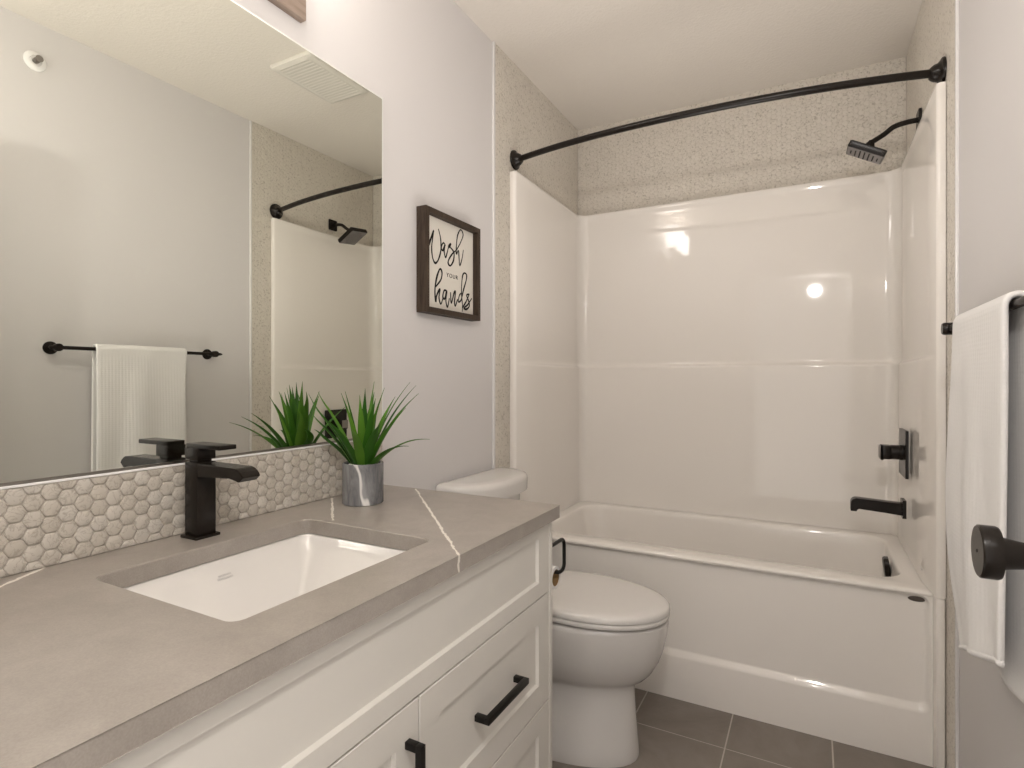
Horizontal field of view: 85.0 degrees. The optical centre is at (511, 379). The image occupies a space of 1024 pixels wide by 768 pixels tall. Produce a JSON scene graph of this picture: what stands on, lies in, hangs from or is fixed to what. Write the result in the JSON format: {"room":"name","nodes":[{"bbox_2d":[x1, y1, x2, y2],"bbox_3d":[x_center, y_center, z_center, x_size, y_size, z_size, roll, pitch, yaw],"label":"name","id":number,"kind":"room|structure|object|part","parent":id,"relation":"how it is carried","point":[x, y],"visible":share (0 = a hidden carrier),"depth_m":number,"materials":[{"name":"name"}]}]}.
{"room":"bathroom","nodes":[
{"label":"bathroom","id":0,"kind":"room"},
{"bbox_2d":[233,0,577,489],"bbox_3d":[-0.373,-0.091,1.916,0.130,2.642,3.170,0,0,28],"label":"wall","id":1,"kind":"structure","parent":0,"point":[429,63],"depth_m":2.01,"materials":[{"name":"white paint"}]},
{"bbox_2d":[0,440,381,577],"bbox_3d":[-0.702,0.249,1.168,0.014,0.149,1.261,0,0,28],"label":"backsplash","id":2,"kind":"structure","parent":1,"relation":"attached to","point":[51,522],"depth_m":1.08,"materials":[{"name":"beige tile"}]},
{"bbox_2d":[0,0,382,486],"bbox_3d":[-0.701,-0.347,1.170,0.013,1.044,1.265,0,0,28],"label":"mirror","id":3,"kind":"object","parent":1,"relation":"attached to","point":[191,194],"visible":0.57,"depth_m":1.16,"materials":[{"name":"clear glass"}]},
{"bbox_2d":[268,0,305,22],"bbox_3d":[-0.633,-1.113,1.135,0.166,0.364,0.648,0,0,28],"label":"vanity light","id":4,"kind":"object","parent":1,"relation":"attached to","point":[296,9],"visible":1,"depth_m":1.42,"materials":[{"name":"brown wood"}]},
{"bbox_2d":[416,205,479,320],"bbox_3d":[-0.223,-0.406,2.029,0.040,0.357,0.347,0,0,28],"label":"wall sign","id":5,"kind":"object","parent":1,"relation":"attached to","point":[447,247],"visible":1,"depth_m":2.00,"materials":[{"name":"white wood"}]},
{"bbox_2d":[492,41,494,468],"bbox_3d":[-0.076,-0.091,2.336,0.008,2.642,0.013,0,0,28],"label":"trim","id":6,"kind":"structure","parent":1,"relation":"attached to","point":[493,42],"depth_m":2.33,"materials":[{"name":"white"}]},
{"bbox_3d":[0.152,-0.091,2.755,0.001,2.642,0.933,0,0,28],"label":"tile panel","id":7,"kind":"part","parent":1,"relation":"part of","materials":[{"name":"plastic"}]},
{"bbox_2d":[510,56,946,169],"bbox_3d":[0.662,-0.968,2.087,1.532,0.105,0.143,0,0,30],"label":"curtain rod","id":8,"kind":"object","parent":1,"relation":"attached to","point":[936,73],"visible":0.98,"depth_m":1.93,"materials":[{"name":"brown metal"}]},
{"bbox_2d":[453,0,922,130],"bbox_3d":[0.174,-1.462,1.179,1.792,0.100,3.950,0,0,28],"label":"ceiling","id":9,"kind":"structure","parent":0,"point":[598,62],"depth_m":2.35,"materials":[{"name":"white paint"}]},
{"bbox_2d":[578,57,905,215],"bbox_3d":[1.079,-0.091,2.860,1.546,2.642,0.130,0,0,28],"label":"wall","id":10,"kind":"structure","parent":0,"point":[804,139],"depth_m":2.74,"materials":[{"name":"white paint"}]},
{"bbox_2d":[510,81,945,599],"bbox_3d":[0.850,-0.120,2.435,1.529,1.584,0.834,0,0,28],"label":"shower surround","id":11,"kind":"object","parent":10,"relation":"attached to","point":[752,354],"visible":0.98,"depth_m":2.64,"materials":[{"name":"white plastic"}]},
{"bbox_2d":[850,496,906,518],"bbox_3d":[1.411,0.488,2.156,0.178,0.068,0.068,0,0,28],"label":"tub spout","id":12,"kind":"object","parent":11,"relation":"attached to","point":[878,505],"visible":1,"depth_m":2.13,"materials":[{"name":"brown metal"}]},
{"bbox_2d":[878,428,908,478],"bbox_3d":[1.452,0.277,2.134,0.084,0.176,0.176,0,0,28],"label":"shower valve","id":13,"kind":"object","parent":11,"relation":"attached to","point":[900,452],"visible":1,"depth_m":2.11,"materials":[{"name":"brown metal"}]},
{"bbox_3d":[1.433,0.279,2.144,0.033,0.056,0.052,0,0,28],"label":"handle","id":14,"kind":"part","parent":13,"relation":"part of","materials":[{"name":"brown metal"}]},
{"bbox_2d":[552,688,932,767],"bbox_3d":[0.174,1.280,1.179,1.792,0.100,3.950,0,0,28],"label":"floor","id":15,"kind":"structure","parent":0,"point":[672,732],"depth_m":1.88,"materials":[{"name":"tile"}]},
{"bbox_2d":[102,522,551,767],"bbox_3d":[-0.435,0.794,1.020,0.618,0.872,1.253,0,0,28],"label":"vanity cabinet","id":16,"kind":"object","parent":15,"relation":"on","point":[457,674],"visible":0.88,"depth_m":0.96,"materials":[{"name":"white paint"}]},
{"bbox_2d":[0,485,559,767],"bbox_3d":[-0.442,0.340,1.029,0.606,0.032,1.268,0,0,28],"label":"countertop","id":17,"kind":"structure","parent":16,"relation":"on","point":[93,669],"depth_m":0.75,"materials":[{"name":"beige stone"}]},
{"bbox_2d":[180,442,259,540],"bbox_3d":[-0.586,0.228,1.124,0.186,0.193,0.053,0,0,28],"label":"faucet","id":18,"kind":"object","parent":17,"relation":"on","point":[201,472],"visible":1,"depth_m":1.14,"materials":[{"name":"brown metal"}]},
{"bbox_3d":[-0.645,0.321,1.156,0.053,0.006,0.053,0,0,28],"label":"plate","id":19,"kind":"part","parent":18,"relation":"part of","materials":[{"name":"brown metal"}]},
{"bbox_3d":[-0.616,0.147,1.140,0.112,0.032,0.040,0,0,28],"label":"lever","id":20,"kind":"part","parent":18,"relation":"part of","materials":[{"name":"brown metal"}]},
{"bbox_3d":[-0.566,0.184,1.113,0.140,0.027,0.040,0,0,28],"label":"spout","id":21,"kind":"part","parent":18,"relation":"part of","materials":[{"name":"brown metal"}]},
{"bbox_2d":[123,533,405,621],"bbox_3d":[-0.424,0.424,1.022,0.400,0.135,0.481,0,0,28],"label":"sink","id":22,"kind":"object","parent":17,"relation":"in","point":[245,584],"visible":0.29,"depth_m":1.14,"materials":[{"name":"white ceramic"}]},
{"bbox_2d":[309,385,429,506],"bbox_3d":[-0.377,0.165,1.436,0.258,0.319,0.249,0,0,42],"label":"potted plant","id":23,"kind":"object","parent":17,"relation":"on","point":[362,472],"visible":1,"depth_m":1.44,"materials":[{"name":"green plant"}]},
{"bbox_3d":[-0.394,0.271,1.475,0.106,0.106,0.106,0,0,28],"label":"pot","id":24,"kind":"part","parent":23,"relation":"part of","materials":[{"name":"grey ceramic"}]},
{"bbox_3d":[-0.250,0.827,0.805,0.020,0.570,0.347,0,0,28],"label":"door","id":25,"kind":"part","parent":16,"relation":"part of","materials":[{"name":"white paint"}]},
{"bbox_3d":[-0.159,0.685,0.917,0.034,0.176,0.012,0,0,28],"label":"handle","id":26,"kind":"part","parent":16,"relation":"part of","materials":[{"name":"black metal"}]},
{"bbox_3d":[-0.041,0.676,1.194,0.020,0.270,0.531,0,0,28],"label":"drawer","id":27,"kind":"part","parent":16,"relation":"part of","materials":[{"name":"white paint"}]},
{"bbox_3d":[-0.018,0.673,1.179,0.034,0.012,0.176,0,0,28],"label":"handle","id":28,"kind":"part","parent":16,"relation":"part of","materials":[{"name":"black metal"}]},
{"bbox_3d":[-0.041,0.963,1.194,0.020,0.297,0.531,0,0,28],"label":"drawer","id":29,"kind":"part","parent":16,"relation":"part of","materials":[{"name":"white paint"}]},
{"bbox_3d":[-0.157,0.794,1.571,0.585,0.872,0.018,0,0,28],"label":"panel","id":30,"kind":"part","parent":16,"relation":"part of","materials":[{"name":"white paint"}]},
{"bbox_2d":[552,538,565,573],"bbox_3d":[0.069,0.473,1.526,0.135,0.113,0.116,0,0,28],"label":"toilet paper holder","id":31,"kind":"object","parent":16,"relation":"attached to","point":[559,540],"visible":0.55,"depth_m":1.54,"materials":[{"name":"black metal"}]},
{"bbox_2d":[552,566,559,588],"bbox_3d":[0.074,0.567,1.544,0.102,0.115,0.061,0,0,28],"label":"toilet paper roll","id":32,"kind":"object","parent":31,"relation":"on","point":[555,577],"visible":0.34,"depth_m":1.53,"materials":[{"name":"white"}]},
{"bbox_2d":[435,467,669,767],"bbox_3d":[0.169,0.796,1.961,0.762,0.868,0.462,0,0,28],"label":"toilet","id":33,"kind":"object","parent":15,"relation":"on","point":[609,634],"visible":0.57,"depth_m":1.78,"materials":[{"name":"white ceramic"}]},
{"bbox_3d":[-0.076,0.394,2.094,0.204,0.065,0.462,0,0,28],"label":"tank lid","id":34,"kind":"part","parent":33,"relation":"part of","materials":[{"name":"white ceramic"}]},
{"bbox_3d":[-0.087,0.600,2.099,0.164,0.341,0.380,0,0,28],"label":"tank","id":35,"kind":"part","parent":33,"relation":"part of","materials":[{"name":"white ceramic"}]},
{"bbox_3d":[0.188,1.000,1.938,0.697,0.461,0.378,0,0,28],"label":"bowl","id":36,"kind":"part","parent":33,"relation":"part of","materials":[{"name":"white ceramic"}]},
{"bbox_3d":[0.271,0.754,1.893,0.514,0.016,0.383,0,0,28],"label":"seat","id":37,"kind":"part","parent":33,"relation":"part of","materials":[{"name":"white ceramic"}]},
{"bbox_3d":[0.271,0.730,1.893,0.519,0.028,0.386,0,0,28],"label":"lid","id":38,"kind":"part","parent":33,"relation":"part of","materials":[{"name":"white ceramic"}]},
{"bbox_2d":[552,501,945,767],"bbox_3d":[0.850,0.952,2.434,1.529,0.557,0.832,0,0,28],"label":"bathtub","id":39,"kind":"object","parent":15,"relation":"on","point":[835,634],"visible":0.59,"depth_m":2.02,"materials":[{"name":"white plastic"}]},
{"bbox_2d":[552,501,932,596],"bbox_3d":[0.865,0.879,2.462,1.526,0.410,0.769,0,0,28],"label":"basin","id":40,"kind":"object","parent":39,"relation":"in","point":[671,553],"depth_m":2.36,"materials":[{"name":"white plastic"}]},
{"bbox_2d":[906,0,1023,767],"bbox_3d":[1.090,-0.091,1.128,0.130,2.642,3.170,0,0,28],"label":"wall","id":41,"kind":"structure","parent":0,"point":[991,32],"depth_m":1.38,"materials":[{"name":"white paint"}]},
{"bbox_2d":[846,108,921,163],"bbox_3d":[1.438,-0.930,2.166,0.239,0.172,0.144,0,0,28],"label":"shower fixture","id":42,"kind":"object","parent":41,"relation":"attached to","point":[868,151],"visible":0.97,"depth_m":2.15,"materials":[{"name":"brown metal"}]},
{"bbox_3d":[1.385,-0.882,2.196,0.111,0.074,0.131,0,0,28],"label":"plate","id":43,"kind":"part","parent":42,"relation":"part of","materials":[{"name":"grey metal"}]},
{"bbox_3d":[1.469,-0.955,2.148,0.156,0.076,0.025,0,0,28],"label":"arm","id":44,"kind":"part","parent":42,"relation":"part of","materials":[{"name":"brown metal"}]},
{"bbox_3d":[1.498,-0.091,2.021,0.001,2.642,0.950,0,0,28],"label":"tile panel","id":45,"kind":"part","parent":41,"relation":"part of","materials":[{"name":"tile"}]},
{"bbox_2d":[955,0,958,767],"bbox_3d":[1.270,-0.091,1.593,0.008,2.642,0.010,0,0,28],"label":"trim","id":46,"kind":"structure","parent":41,"relation":"attached to","point":[956,1],"depth_m":1.59,"materials":[{"name":"white"}]},
{"bbox_2d":[941,296,1023,334],"bbox_3d":[0.967,-0.128,1.107,0.079,0.052,0.732,0,0,28],"label":"towel bar","id":47,"kind":"object","parent":41,"relation":"attached to","point":[946,328],"visible":0.28,"depth_m":0.96,"materials":[{"name":"brown metal"}]},
{"bbox_2d":[945,290,1023,702],"bbox_3d":[0.933,0.219,1.102,0.072,0.739,0.387,0,0,28],"label":"towel","id":48,"kind":"object","parent":47,"relation":"hanging from","point":[984,481],"visible":0.93,"depth_m":1.02,"materials":[{"name":"white fabric"}]},
{"bbox_3d":[-0.365,-0.091,0.179,1.546,2.642,0.120,0,0,28],"label":"wall","id":49,"kind":"structure","parent":0,"visible":0},
{"bbox_2d":[971,524,1023,579],"bbox_3d":[0.419,0.174,0.298,0.134,2.088,0.792,0,0,28],"label":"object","id":50,"kind":"structure","parent":49,"relation":"in","point":[992,554],"depth_m":0.60,"materials":[{"name":"black metal"}]}
]}

